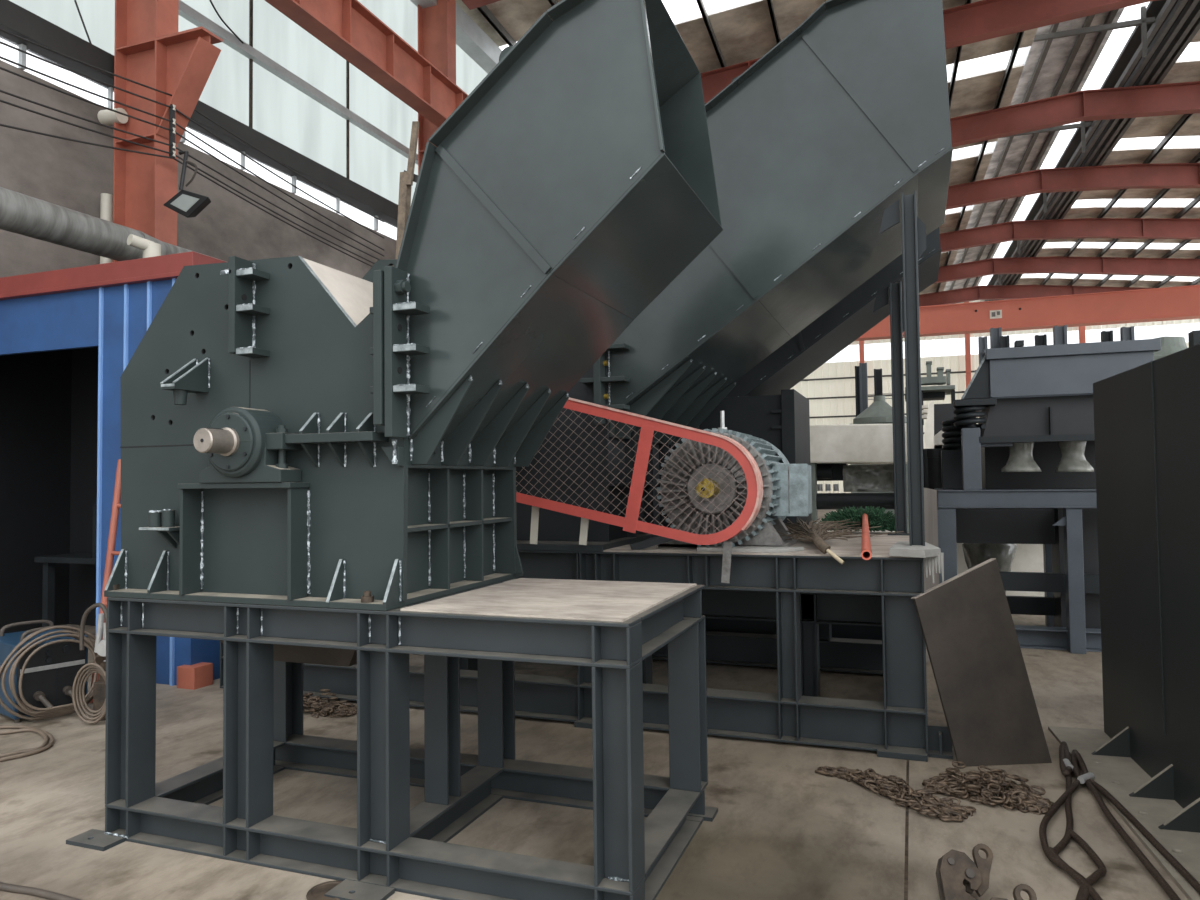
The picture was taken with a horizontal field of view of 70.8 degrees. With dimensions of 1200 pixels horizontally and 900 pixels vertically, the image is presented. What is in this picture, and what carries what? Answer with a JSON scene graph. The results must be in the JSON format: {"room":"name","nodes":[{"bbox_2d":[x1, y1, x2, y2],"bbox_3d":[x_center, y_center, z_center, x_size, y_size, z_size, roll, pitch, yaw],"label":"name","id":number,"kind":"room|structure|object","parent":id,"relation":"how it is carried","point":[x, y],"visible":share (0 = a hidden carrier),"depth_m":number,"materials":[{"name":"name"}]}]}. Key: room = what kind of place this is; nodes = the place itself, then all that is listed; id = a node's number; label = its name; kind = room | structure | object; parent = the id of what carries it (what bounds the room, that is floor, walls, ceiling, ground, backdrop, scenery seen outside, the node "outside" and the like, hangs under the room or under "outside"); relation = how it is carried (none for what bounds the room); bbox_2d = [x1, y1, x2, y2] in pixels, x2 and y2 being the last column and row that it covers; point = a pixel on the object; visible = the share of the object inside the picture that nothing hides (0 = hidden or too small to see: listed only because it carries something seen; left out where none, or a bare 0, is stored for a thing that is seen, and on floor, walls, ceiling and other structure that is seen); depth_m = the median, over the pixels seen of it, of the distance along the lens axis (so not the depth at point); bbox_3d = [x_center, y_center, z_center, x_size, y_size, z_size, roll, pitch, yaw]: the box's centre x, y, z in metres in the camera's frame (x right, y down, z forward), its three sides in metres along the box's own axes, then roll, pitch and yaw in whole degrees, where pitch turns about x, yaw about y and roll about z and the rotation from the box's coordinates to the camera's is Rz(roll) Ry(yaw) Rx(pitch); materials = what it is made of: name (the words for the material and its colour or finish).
{"room":"factory workshop","nodes":[
{"label":"factory workshop","id":0,"kind":"room"},
{"bbox_2d":[0,0,487,278],"bbox_3d":[1.489,-3.340,31.580,0.335,12.100,64.000,-1,-2,20],"label":"wall","id":1,"kind":"structure","parent":0,"point":[72,175],"depth_m":12.86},
{"bbox_2d":[0,0,397,227],"bbox_3d":[1.699,-4.056,31.524,0.300,0.300,64.000,-1,-2,20],"label":"beam","id":2,"kind":"structure","parent":1,"relation":"attached to","point":[15,19],"depth_m":12.03,"materials":[{"name":"metal"}]},
{"bbox_2d":[179,0,417,164],"bbox_3d":[3.496,-5.309,36.553,0.120,0.133,53.400,-1,-2,20],"label":"beam","id":3,"kind":"structure","parent":1,"relation":"attached to","point":[190,14],"depth_m":13.58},
{"bbox_2d":[410,0,501,72],"bbox_3d":[3.592,-8.482,35.763,0.400,0.450,51.000,-1,-2,20],"label":"window","id":4,"kind":"structure","parent":0,"point":[470,37],"depth_m":18.43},
{"bbox_2d":[0,509,1187,899],"bbox_3d":[16.583,2.432,25.772,35.000,0.200,72.000,-1,-2,20],"label":"floor","id":5,"kind":"structure","parent":0,"point":[781,829],"depth_m":4.00,"materials":[{"name":"concrete"}]},
{"bbox_2d":[0,725,53,761],"bbox_3d":[-3.721,1.820,5.300,0.478,0.024,0.964,1,-3,-37],"label":"cable","id":6,"kind":"object","parent":5,"relation":"on","point":[17,728],"visible":1,"depth_m":5.23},
{"bbox_2d":[0,882,80,899],"bbox_3d":[-2.295,1.735,3.338,1.008,0.028,0.045,-1,-2,22],"label":"cable","id":7,"kind":"object","parent":5,"relation":"on","point":[37,892],"visible":1,"depth_m":3.30,"materials":[{"name":"rubber"}]},
{"bbox_2d":[0,620,99,722],"bbox_3d":[-3.996,1.545,6.011,0.792,0.634,0.704,-2,-3,37],"label":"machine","id":8,"kind":"object","parent":5,"relation":"on","point":[50,673],"depth_m":5.83,"materials":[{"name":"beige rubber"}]},
{"bbox_2d":[33,691,53,707],"bbox_3d":[-3.799,1.714,5.771,0.148,0.124,0.069,-1,-2,20],"label":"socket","id":9,"kind":"object","parent":8,"relation":"attached to","point":[40,698],"depth_m":5.78,"materials":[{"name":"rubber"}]},
{"bbox_2d":[34,553,95,626],"bbox_3d":[-4.939,1.560,8.998,2.400,0.840,0.500,-1,-2,20],"label":"bench","id":10,"kind":"object","parent":5,"relation":"on","point":[48,591],"visible":0.33,"depth_m":9.20,"materials":[{"name":"paint"}]},
{"bbox_2d":[92,505,96,557],"bbox_3d":[-4.903,0.859,8.997,0.900,0.560,0.420,-1,-2,20],"label":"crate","id":11,"kind":"object","parent":10,"relation":"on","point":[94,530],"visible":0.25,"depth_m":8.95,"materials":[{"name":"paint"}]},
{"bbox_2d":[72,603,106,723],"bbox_3d":[-3.397,1.431,5.763,0.303,0.830,0.538,0,-2,-9],"label":"cable coil","id":12,"kind":"object","parent":5,"relation":"on","point":[99,689],"visible":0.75,"depth_m":5.68,"materials":[{"name":"rubber"}]},
{"bbox_2d":[89,459,120,702],"bbox_3d":[-3.544,0.968,6.389,0.687,1.815,0.400,-1,-2,20],"label":"ladder","id":13,"kind":"object","parent":5,"relation":"on","point":[116,505],"visible":0.23,"depth_m":6.53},
{"bbox_2d":[0,251,224,689],"bbox_3d":[-4.705,0.218,8.302,3.986,3.467,2.020,-1,-2,20],"label":"booth","id":14,"kind":"object","parent":5,"relation":"on","point":[68,337],"visible":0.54,"depth_m":9.16,"materials":[{"name":"metal"}]},
{"bbox_2d":[127,234,160,257],"bbox_3d":[-4.779,-1.845,8.861,0.168,0.779,0.320,-2,-3,38],"label":"vent pipe","id":15,"kind":"object","parent":14,"relation":"on","point":[150,249],"visible":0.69,"depth_m":8.84,"materials":[{"name":"plastic"}]},
{"bbox_2d":[113,0,222,261],"bbox_3d":[-5.220,-3.577,10.194,1.380,11.200,0.320,-1,-2,20],"label":"steel column","id":16,"kind":"structure","parent":5,"relation":"on","point":[150,50],"depth_m":10.27,"materials":[{"name":"metal"}]},
{"bbox_2d":[97,108,127,263],"bbox_3d":[-5.974,-2.795,10.327,0.376,2.769,0.210,-1,-2,20],"label":"pipe","id":17,"kind":"object","parent":16,"relation":"attached to","point":[106,117],"visible":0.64,"depth_m":10.34,"materials":[{"name":"plastic"}]},
{"bbox_2d":[0,187,225,261],"bbox_3d":[-0.021,-1.790,23.019,0.392,0.409,37.000,-1,-2,20],"label":"air duct","id":18,"kind":"object","parent":16,"relation":"attached to","point":[20,213],"visible":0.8,"depth_m":8.43,"materials":[{"name":"metal"}]},
{"bbox_2d":[169,104,175,158],"bbox_3d":[-5.066,-3.775,10.017,0.062,0.640,0.075,-1,-2,20],"label":"bracket","id":19,"kind":"object","parent":16,"relation":"attached to","point":[172,110],"visible":1,"depth_m":9.99,"materials":[{"name":"metal"}]},
{"bbox_2d":[0,124,371,266],"bbox_3d":[-4.709,-3.213,10.941,0.021,0.455,6.495,-1,-2,20],"label":"overhead wire","id":20,"kind":"object","parent":19,"relation":"attached to","point":[3,125],"visible":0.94,"depth_m":9.94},
{"bbox_2d":[0,100,374,263],"bbox_3d":[-4.710,-3.292,10.943,0.021,0.393,6.498,-1,-2,20],"label":"overhead wire","id":21,"kind":"object","parent":19,"relation":"attached to","point":[2,101],"visible":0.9,"depth_m":9.87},
{"bbox_2d":[0,90,379,259],"bbox_3d":[-4.712,-3.390,10.946,0.021,0.388,6.499,-1,-2,20],"label":"overhead wire","id":22,"kind":"object","parent":19,"relation":"attached to","point":[2,91],"visible":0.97,"depth_m":9.91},
{"bbox_2d":[0,56,383,249],"bbox_3d":[-4.715,-3.634,10.953,0.021,0.475,6.505,-1,-2,20],"label":"overhead wire","id":23,"kind":"object","parent":19,"relation":"attached to","point":[3,58],"visible":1,"depth_m":10.06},
{"bbox_2d":[0,67,383,255],"bbox_3d":[-4.713,-3.530,10.950,0.021,0.468,6.503,-1,-2,20],"label":"overhead wire","id":24,"kind":"object","parent":19,"relation":"attached to","point":[1,68],"visible":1,"depth_m":10.06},
{"bbox_2d":[0,41,383,237],"bbox_3d":[-4.717,-3.819,10.959,0.021,0.443,6.508,-1,-2,20],"label":"overhead wire","id":25,"kind":"object","parent":19,"relation":"attached to","point":[3,43],"visible":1,"depth_m":9.99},
{"bbox_2d":[163,151,210,217],"bbox_3d":[-4.721,-3.040,9.707,0.674,0.783,0.152,-1,-2,20],"label":"lamp","id":26,"kind":"object","parent":16,"relation":"attached to","point":[188,204],"visible":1,"depth_m":9.65,"materials":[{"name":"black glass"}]},
{"bbox_2d":[0,28,383,221],"bbox_3d":[-4.720,-4.025,10.966,0.021,0.319,6.510,-1,-2,20],"label":"overhead wire","id":27,"kind":"object","parent":16,"relation":"attached to","point":[2,30],"visible":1,"depth_m":9.85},
{"bbox_2d":[265,0,467,127],"bbox_3d":[3.554,-5.883,32.759,0.340,0.900,56.500,-1,-2,20],"label":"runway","id":28,"kind":"object","parent":16,"relation":"on","point":[348,28],"visible":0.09,"depth_m":13.58,"materials":[{"name":"metal"}]},
{"bbox_2d":[855,285,1199,340],"bbox_3d":[20.194,-5.972,36.329,29.200,1.257,0.800,-1,-2,20],"label":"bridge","id":29,"kind":"object","parent":28,"relation":"on","point":[1179,302],"visible":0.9,"depth_m":36.25,"materials":[{"name":"paint"}]},
{"bbox_2d":[306,881,350,899],"bbox_3d":[-1.053,1.724,3.295,0.175,0.014,0.175,-1,-2,20],"label":"disc","id":30,"kind":"object","parent":5,"relation":"on","point":[317,892],"visible":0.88,"depth_m":3.30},
{"bbox_2d":[303,689,356,717],"bbox_3d":[-2.057,1.783,5.986,0.840,0.134,0.376,-1,-2,14],"label":"chain","id":31,"kind":"object","parent":5,"relation":"on","point":[314,704],"visible":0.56,"depth_m":5.90,"materials":[{"name":"metal"}]},
{"bbox_2d":[66,578,717,899],"bbox_3d":[-0.925,1.204,3.922,2.708,1.096,1.354,-1,-2,20],"label":"support stand","id":32,"kind":"object","parent":5,"relation":"on","point":[608,627],"visible":0.92,"depth_m":3.62,"materials":[{"name":"paint"}]},
{"bbox_2d":[104,0,722,666],"bbox_3d":[-0.881,-0.449,3.959,2.699,2.880,1.486,-1,-2,20],"label":"crusher","id":33,"kind":"object","parent":32,"relation":"on","point":[298,431],"visible":1,"depth_m":3.60,"materials":[{"name":"grey paint"}]},
{"bbox_2d":[418,0,455,174],"bbox_3d":[-2.863,-3.378,16.516,1.380,11.200,0.320,-1,-2,20],"label":"steel column","id":34,"kind":"structure","parent":5,"relation":"on","point":[437,23],"depth_m":16.79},
{"bbox_2d":[220,532,952,761],"bbox_3d":[-0.123,1.164,6.671,5.265,1.354,2.220,-1,-2,20],"label":"support stand","id":35,"kind":"object","parent":5,"relation":"on","point":[806,592],"visible":0.46,"depth_m":5.34,"materials":[{"name":"paint"}]},
{"bbox_2d":[516,0,952,541],"bbox_3d":[0.420,-1.087,6.419,4.218,3.460,1.983,-1,-2,20],"label":"crusher","id":36,"kind":"object","parent":35,"relation":"on","point":[848,114],"visible":0.56,"depth_m":5.51,"materials":[{"name":"paint"}]},
{"bbox_2d":[657,411,811,547],"bbox_3d":[0.926,0.197,5.738,0.975,0.902,1.294,-1,-2,20],"label":"motor","id":37,"kind":"object","parent":35,"relation":"on","point":[787,488],"visible":0.8,"depth_m":5.41,"materials":[{"name":"paint"}]},
{"bbox_2d":[516,397,762,582],"bbox_3d":[-0.261,0.060,5.499,2.608,1.543,0.137,-1,-2,20],"label":"guard","id":38,"kind":"object","parent":37,"relation":"attached to","point":[630,523],"visible":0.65,"depth_m":5.23,"materials":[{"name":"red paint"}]},
{"bbox_2d":[697,546,803,552],"bbox_3d":[0.944,0.624,5.309,0.638,0.022,0.200,-1,-2,20],"label":"board","id":39,"kind":"object","parent":35,"relation":"on","point":[761,549],"visible":1,"depth_m":5.24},
{"bbox_2d":[777,518,903,563],"bbox_3d":[1.615,0.610,5.956,1.098,0.184,2.044,0,-2,-5],"label":"broom","id":40,"kind":"object","parent":35,"relation":"on","point":[815,532],"visible":0.94,"depth_m":5.81,"materials":[{"name":"brown wood"}]},
{"bbox_2d":[820,506,894,559],"bbox_3d":[1.641,0.523,5.744,0.639,0.206,2.905,-2,-2,23],"label":"push broom","id":41,"kind":"object","parent":35,"relation":"on","point":[869,517],"visible":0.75,"depth_m":6.82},
{"bbox_2d":[873,281,908,535],"bbox_3d":[2.320,-0.328,6.683,0.274,1.990,0.180,-1,-2,20],"label":"post","id":42,"kind":"object","parent":35,"relation":"on","point":[896,303],"visible":0.94,"depth_m":6.65,"materials":[{"name":"metal"}]},
{"bbox_2d":[879,191,925,545],"bbox_3d":[1.854,-0.468,5.110,0.273,2.167,0.180,-1,-2,20],"label":"post","id":43,"kind":"object","parent":35,"relation":"on","point":[913,228],"visible":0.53,"depth_m":5.08,"materials":[{"name":"metal"}]},
{"bbox_2d":[889,541,943,582],"bbox_3d":[1.891,0.668,5.049,0.294,0.198,0.671,-1,-2,20],"label":"cloth","id":44,"kind":"object","parent":35,"relation":"on","point":[932,555],"visible":0.99,"depth_m":4.82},
{"bbox_2d":[672,227,940,639],"bbox_3d":[0.686,-0.419,8.672,5.261,4.641,1.540,-1,-2,20],"label":"crusher","id":45,"kind":"object","parent":5,"relation":"on","point":[763,404],"visible":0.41,"depth_m":7.71,"materials":[{"name":"paint"}]},
{"bbox_2d":[855,366,859,416],"bbox_3d":[6.022,0.142,19.531,0.156,4.176,0.156,-1,-2,20],"label":"post","id":46,"kind":"object","parent":5,"relation":"on","point":[857,378],"visible":0.19,"depth_m":19.56,"materials":[{"name":"metal"}]},
{"bbox_2d":[810,423,907,531],"bbox_3d":[3.531,0.817,11.364,1.498,2.299,2.200,-1,-2,20],"label":"machine","id":47,"kind":"object","parent":5,"relation":"on","point":[832,447],"visible":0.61,"depth_m":11.07,"materials":[{"name":"paint"}]},
{"bbox_2d":[828,529,894,531],"bbox_3d":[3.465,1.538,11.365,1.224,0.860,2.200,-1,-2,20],"label":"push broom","id":48,"kind":"object","parent":47,"relation":"attached to","point":[860,529],"depth_m":11.49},
{"bbox_2d":[859,363,867,412],"bbox_3d":[6.001,0.121,19.113,0.165,4.187,0.165,-1,-2,20],"label":"post","id":49,"kind":"object","parent":5,"relation":"on","point":[862,366],"visible":0.36,"depth_m":19.13,"materials":[{"name":"metal"}]},
{"bbox_2d":[874,369,882,395],"bbox_3d":[6.612,0.161,19.951,0.181,4.154,0.181,-1,-2,20],"label":"post","id":50,"kind":"object","parent":5,"relation":"on","point":[878,387],"visible":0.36,"depth_m":19.98,"materials":[{"name":"metal"}]},
{"bbox_2d":[850,395,908,531],"bbox_3d":[6.010,0.510,18.056,1.200,3.333,1.150,-1,-2,20],"label":"machine","id":51,"kind":"object","parent":5,"relation":"on","point":[879,411],"visible":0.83,"depth_m":17.73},
{"bbox_2d":[815,766,975,821],"bbox_3d":[1.431,1.703,4.260,0.278,0.089,0.862,1,-3,-40],"label":"chain","id":52,"kind":"object","parent":5,"relation":"on","point":[892,786],"visible":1,"depth_m":4.15,"materials":[{"name":"metal"}]},
{"bbox_2d":[904,760,908,899],"bbox_3d":[1.137,1.700,3.142,0.014,0.004,3.780,-1,-2,20],"label":"joint","id":53,"kind":"object","parent":5,"relation":"on","point":[907,763],"depth_m":3.67,"materials":[{"name":"concrete"}]},
{"bbox_2d":[924,400,933,448],"bbox_3d":[4.612,0.636,11.852,0.200,2.670,0.060,-1,-2,20],"label":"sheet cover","id":54,"kind":"object","parent":5,"relation":"on","point":[929,428],"visible":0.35,"depth_m":11.85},
{"bbox_2d":[905,361,954,448],"bbox_3d":[6.332,0.202,16.157,0.886,3.807,1.700,-1,-2,20],"label":"work platform","id":55,"kind":"object","parent":5,"relation":"on","point":[928,393],"visible":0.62,"depth_m":16.06,"materials":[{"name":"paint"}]},
{"bbox_2d":[924,488,938,663],"bbox_3d":[2.949,1.081,7.542,0.020,1.510,0.767,-2,-2,31],"label":"board","id":56,"kind":"object","parent":5,"relation":"on","point":[930,495],"visible":0.36,"depth_m":7.56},
{"bbox_2d":[923,448,943,489],"bbox_3d":[3.840,0.945,9.696,0.361,1.917,0.299,-1,-2,20],"label":"gas cylinder","id":57,"kind":"object","parent":5,"relation":"on","point":[932,477],"visible":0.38,"depth_m":9.61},
{"bbox_2d":[934,403,955,444],"bbox_3d":[5.195,0.673,12.563,0.404,2.635,1.200,-1,-2,20],"label":"tall cabinet","id":58,"kind":"object","parent":5,"relation":"on","point":[942,412],"visible":0.11,"depth_m":12.07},
{"bbox_2d":[936,844,992,899],"bbox_3d":[1.387,1.612,3.181,0.230,0.201,0.165,-1,-2,0],"label":"clamp","id":59,"kind":"object","parent":5,"relation":"on","point":[955,869],"visible":1,"depth_m":3.17,"materials":[{"name":"metal"}]},
{"bbox_2d":[964,302,970,387],"bbox_3d":[24.746,-3.411,56.652,0.300,13.500,0.420,-1,-2,20],"label":"end column","id":60,"kind":"structure","parent":5,"relation":"on","point":[967,336],"depth_m":56.55,"materials":[{"name":"metal"}]},
{"bbox_2d":[911,558,1051,766],"bbox_3d":[2.144,1.185,4.785,0.711,1.129,0.198,0,-2,-5],"label":"steel plate","id":61,"kind":"object","parent":5,"relation":"on","point":[992,717],"visible":0.93,"depth_m":4.75,"materials":[{"name":"metal"}]},
{"bbox_2d":[922,760,1053,814],"bbox_3d":[1.936,1.670,4.244,0.604,0.141,0.388,-2,-2,23],"label":"chain","id":62,"kind":"object","parent":5,"relation":"on","point":[992,789],"visible":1,"depth_m":4.18,"materials":[{"name":"metal"}]},
{"bbox_2d":[962,543,1017,593],"bbox_3d":[4.362,1.431,9.437,0.568,0.915,0.566,-1,-2,20],"label":"wrapped bundle","id":63,"kind":"object","parent":5,"relation":"on","point":[975,554],"visible":0.26,"depth_m":9.24,"materials":[{"name":"plastic"}]},
{"bbox_2d":[990,327,1001,347],"bbox_3d":[6.581,0.002,13.936,0.163,4.041,0.163,-1,-2,20],"label":"frame post","id":64,"kind":"object","parent":5,"relation":"on","point":[995,333],"visible":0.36,"depth_m":13.98,"materials":[{"name":"metal"}]},
{"bbox_2d":[956,542,1044,596],"bbox_3d":[4.747,1.470,9.854,1.234,0.858,0.060,-1,-2,20],"label":"board","id":65,"kind":"object","parent":5,"relation":"on","point":[1028,557],"visible":0.02,"depth_m":9.77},
{"bbox_2d":[990,884,1036,899],"bbox_3d":[1.387,1.599,2.831,0.216,0.218,0.168,-1,-2,-3],"label":"clamp","id":66,"kind":"object","parent":5,"relation":"on","point":[1031,893],"visible":1,"depth_m":2.89,"materials":[{"name":"metal"}]},
{"bbox_2d":[934,338,1160,653],"bbox_3d":[4.824,0.469,8.656,2.614,2.771,2.590,-1,-2,20],"label":"machine","id":67,"kind":"object","parent":5,"relation":"on","point":[1025,473],"visible":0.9,"depth_m":7.89,"materials":[{"name":"grey paint"}]},
{"bbox_2d":[1053,325,1067,344],"bbox_3d":[7.296,0.018,13.295,0.174,3.948,0.174,-1,-2,20],"label":"frame post","id":68,"kind":"object","parent":5,"relation":"on","point":[1059,332],"visible":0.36,"depth_m":13.33,"materials":[{"name":"grey metal"}]},
{"bbox_2d":[1039,741,1199,899],"bbox_3d":[2.287,1.681,3.932,0.526,0.058,2.244,-1,-2,20],"label":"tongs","id":69,"kind":"object","parent":5,"relation":"on","point":[1067,764],"visible":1,"depth_m":3.64,"materials":[{"name":"metal"}]},
{"bbox_2d":[1048,343,1199,899],"bbox_3d":[3.223,0.598,3.347,1.900,2.170,3.650,-1,-2,16],"label":"machine housing","id":70,"kind":"object","parent":5,"relation":"on","point":[1146,755],"depth_m":4.29,"materials":[{"name":"black metal"}]},
{"bbox_2d":[1153,336,1187,360],"bbox_3d":[7.467,0.205,11.090,1.240,3.411,1.240,-1,-2,20],"label":"tank","id":71,"kind":"object","parent":5,"relation":"on","point":[1169,344],"visible":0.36,"depth_m":10.92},
{"bbox_2d":[455,0,1037,294],"bbox_3d":[7.356,-9.889,30.574,12.950,1.297,65.501,-1,-2,18],"label":"ceiling","id":72,"kind":"structure","parent":0,"point":[744,32],"depth_m":21.04,"materials":[{"name":"metal"}]},
{"bbox_2d":[462,0,500,9],"bbox_3d":[11.181,-9.913,12.106,29.100,2.420,0.340,-1,-2,18],"label":"girder","id":73,"kind":"object","parent":72,"relation":"attached to","point":[471,4],"visible":1,"depth_m":16.56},
{"bbox_2d":[1040,114,1192,284],"bbox_3d":[18.600,-10.534,26.908,0.095,0.200,65.500,-1,-2,18],"label":"purlin","id":74,"kind":"structure","parent":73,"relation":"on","point":[1185,117],"depth_m":30.28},
{"bbox_2d":[477,5,515,45],"bbox_3d":[2.078,-9.086,32.278,0.095,0.200,65.500,-1,-2,18],"label":"purlin","id":75,"kind":"structure","parent":72,"relation":"attached to","point":[484,10],"depth_m":18.88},
{"bbox_2d":[696,0,726,67],"bbox_3d":[6.207,-9.608,30.941,0.095,0.200,65.500,-1,-2,18],"label":"purlin","id":76,"kind":"structure","parent":72,"relation":"attached to","point":[700,3],"depth_m":20.00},
{"bbox_2d":[767,0,780,43],"bbox_3d":[7.583,-9.782,30.496,0.095,0.200,65.500,-1,-2,18],"label":"purlin","id":77,"kind":"structure","parent":72,"relation":"attached to","point":[770,4],"depth_m":19.77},
{"bbox_2d":[701,0,1157,103],"bbox_3d":[13.283,-9.708,18.517,29.100,2.420,0.340,-1,-2,18],"label":"girder","id":78,"kind":"object","parent":72,"relation":"attached to","point":[982,20],"visible":0.47,"depth_m":19.81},
{"bbox_2d":[948,0,970,108],"bbox_3d":[11.711,-10.300,29.159,0.095,0.200,65.500,-1,-2,18],"label":"purlin","id":79,"kind":"structure","parent":72,"relation":"attached to","point":[959,48],"depth_m":23.22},
{"bbox_2d":[936,31,1023,291],"bbox_3d":[13.088,-10.453,28.713,0.095,0.200,65.500,-1,-2,18],"label":"purlin","id":80,"kind":"structure","parent":72,"relation":"attached to","point":[1019,35],"depth_m":25.36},
{"bbox_2d":[791,276,1199,492],"bbox_3d":[28.129,-3.831,55.800,34.000,14.200,0.060,-1,-2,20],"label":"wall","id":81,"kind":"structure","parent":0,"point":[837,387],"depth_m":59.25,"materials":[{"name":"metal"}]},
{"bbox_2d":[801,371,979,417],"bbox_3d":[28.102,-4.001,55.740,34.000,2.833,0.080,-1,-2,20],"label":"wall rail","id":82,"kind":"structure","parent":81,"relation":"attached to","point":[955,371],"depth_m":59.68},
{"bbox_2d":[944,8,1124,290],"bbox_3d":[14.679,-11.563,28.227,2.300,0.250,65.500,-1,-2,18],"label":"ceiling","id":83,"kind":"structure","parent":0,"point":[1058,53],"depth_m":27.18,"materials":[{"name":"metal"}]},
{"bbox_2d":[949,23,1058,289],"bbox_3d":[14.158,-11.401,28.392,0.120,0.170,65.500,-1,-2,18],"label":"purlin","id":84,"kind":"object","parent":83,"relation":"attached to","point":[1054,27],"depth_m":27.14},
{"bbox_2d":[963,15,1094,287],"bbox_3d":[14.965,-11.488,28.130,0.120,0.170,65.500,-1,-2,18],"label":"purlin","id":85,"kind":"object","parent":83,"relation":"attached to","point":[1089,19],"depth_m":26.82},
{"bbox_2d":[972,9,1118,286],"bbox_3d":[15.487,-11.544,27.961,0.120,0.170,65.500,-1,-2,18],"label":"purlin","id":86,"kind":"object","parent":83,"relation":"attached to","point":[1112,14],"depth_m":26.59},
{"bbox_2d":[984,0,1175,300],"bbox_3d":[16.257,-10.730,27.683,0.120,0.170,65.500,-1,-2,18],"label":"purlin","id":87,"kind":"object","parent":83,"relation":"attached to","point":[1168,5],"visible":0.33,"depth_m":24.33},
{"bbox_2d":[1001,121,1091,152],"bbox_3d":[15.005,-10.531,28.508,2.800,1.300,0.100,-1,-2,18],"label":"frame","id":88,"kind":"object","parent":87,"relation":"attached to","point":[1082,125],"visible":0.64,"depth_m":28.25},
{"bbox_2d":[1033,6,1154,57],"bbox_3d":[12.904,-10.736,22.096,2.800,1.300,0.100,-1,-2,18],"label":"frame","id":89,"kind":"object","parent":87,"relation":"attached to","point":[1143,21],"visible":0.89,"depth_m":21.93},
{"bbox_2d":[987,0,1199,300],"bbox_3d":[16.634,-11.030,27.569,1.100,0.607,65.500,-1,-2,18],"label":"ceiling","id":90,"kind":"structure","parent":0,"point":[1153,9],"depth_m":25.48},
{"bbox_2d":[989,0,1187,300],"bbox_3d":[16.495,-10.710,27.604,0.120,0.170,65.500,-1,-2,18],"label":"purlin","id":91,"kind":"object","parent":90,"relation":"attached to","point":[1180,4],"visible":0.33,"depth_m":24.34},
{"bbox_2d":[993,0,1198,300],"bbox_3d":[16.733,-10.691,27.526,0.120,0.170,65.500,-1,-2,18],"label":"purlin","id":92,"kind":"object","parent":90,"relation":"attached to","point":[1190,6],"visible":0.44,"depth_m":24.33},
{"bbox_2d":[1008,3,1199,284],"bbox_3d":[16.970,-10.672,27.447,0.120,0.170,65.500,-1,-2,18],"label":"purlin","id":93,"kind":"object","parent":90,"relation":"attached to","point":[1195,15],"visible":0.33,"depth_m":24.53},
{"bbox_2d":[1012,17,1199,284],"bbox_3d":[17.161,-10.656,27.384,0.120,0.170,65.500,-1,-2,18],"label":"purlin","id":94,"kind":"object","parent":90,"relation":"attached to","point":[1196,27],"visible":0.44,"depth_m":27.39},
{"bbox_2d":[1016,29,1199,287],"bbox_3d":[25.292,-10.212,24.704,17.100,1.553,65.500,-1,-2,18],"label":"ceiling","id":95,"kind":"structure","parent":0,"point":[1182,70],"depth_m":35.02,"materials":[{"name":"metal"}]},
{"bbox_2d":[1067,152,1199,285],"bbox_3d":[19.979,-10.402,26.452,0.095,0.200,65.500,-1,-2,18],"label":"purlin","id":96,"kind":"structure","parent":95,"relation":"attached to","point":[1196,158],"depth_m":35.47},
{"bbox_2d":[1096,194,1199,286],"bbox_3d":[21.359,-10.269,25.995,0.095,0.200,65.500,-1,-2,18],"label":"purlin","id":97,"kind":"structure","parent":95,"relation":"attached to","point":[1196,200],"depth_m":39.65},
{"bbox_2d":[1124,239,1192,286],"bbox_3d":[22.739,-10.137,25.539,0.095,0.200,65.500,-1,-2,18],"label":"purlin","id":98,"kind":"structure","parent":95,"relation":"attached to","point":[1184,242],"depth_m":41.22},
{"bbox_3d":[1.850,-2.980,29.160,1.380,11.200,0.320,-1,-2,20],"label":"steel column","id":99,"kind":"structure","parent":0,"visible":0},
{"bbox_2d":[950,81,1199,146],"bbox_3d":[15.385,-9.503,24.929,29.100,2.420,0.340,-1,-2,18],"label":"girder","id":100,"kind":"object","parent":99,"relation":"on","point":[1183,97],"visible":0.48,"depth_m":25.28,"materials":[{"name":"metal"}]},
{"bbox_3d":[4.206,-2.781,35.482,1.380,11.200,0.320,-1,-2,20],"label":"steel column","id":101,"kind":"structure","parent":0,"visible":0},
{"bbox_2d":[946,163,1199,209],"bbox_3d":[17.486,-9.297,31.340,29.100,2.420,0.340,-1,-2,18],"label":"girder","id":102,"kind":"object","parent":101,"relation":"on","point":[1161,175],"visible":0.6,"depth_m":31.29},
{"bbox_3d":[6.563,-2.582,41.805,1.380,11.200,0.320,-1,-2,20],"label":"steel column","id":103,"kind":"structure","parent":0,"visible":0},
{"bbox_2d":[940,218,1199,251],"bbox_3d":[19.588,-9.092,37.751,29.100,2.420,0.340,-1,-2,18],"label":"girder","id":104,"kind":"object","parent":103,"relation":"on","point":[1111,228],"visible":0.52,"depth_m":37.30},
{"bbox_3d":[8.919,-2.383,48.127,1.380,11.200,0.320,-1,-2,20],"label":"steel column","id":105,"kind":"structure","parent":0,"visible":0},
{"bbox_2d":[933,256,1199,283],"bbox_3d":[21.690,-8.887,44.162,29.100,2.420,0.340,-1,-2,18],"label":"girder","id":106,"kind":"object","parent":105,"relation":"on","point":[1055,264],"visible":0.57,"depth_m":43.33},
{"bbox_3d":[11.276,-2.184,54.449,1.380,11.200,0.320,-1,-2,20],"label":"steel column","id":107,"kind":"structure","parent":0,"visible":0},
{"bbox_2d":[919,285,1150,305],"bbox_3d":[23.791,-8.681,50.574,29.100,2.420,0.340,-1,-2,18],"label":"girder","id":108,"kind":"object","parent":107,"relation":"on","point":[990,292],"visible":0.41,"depth_m":50.44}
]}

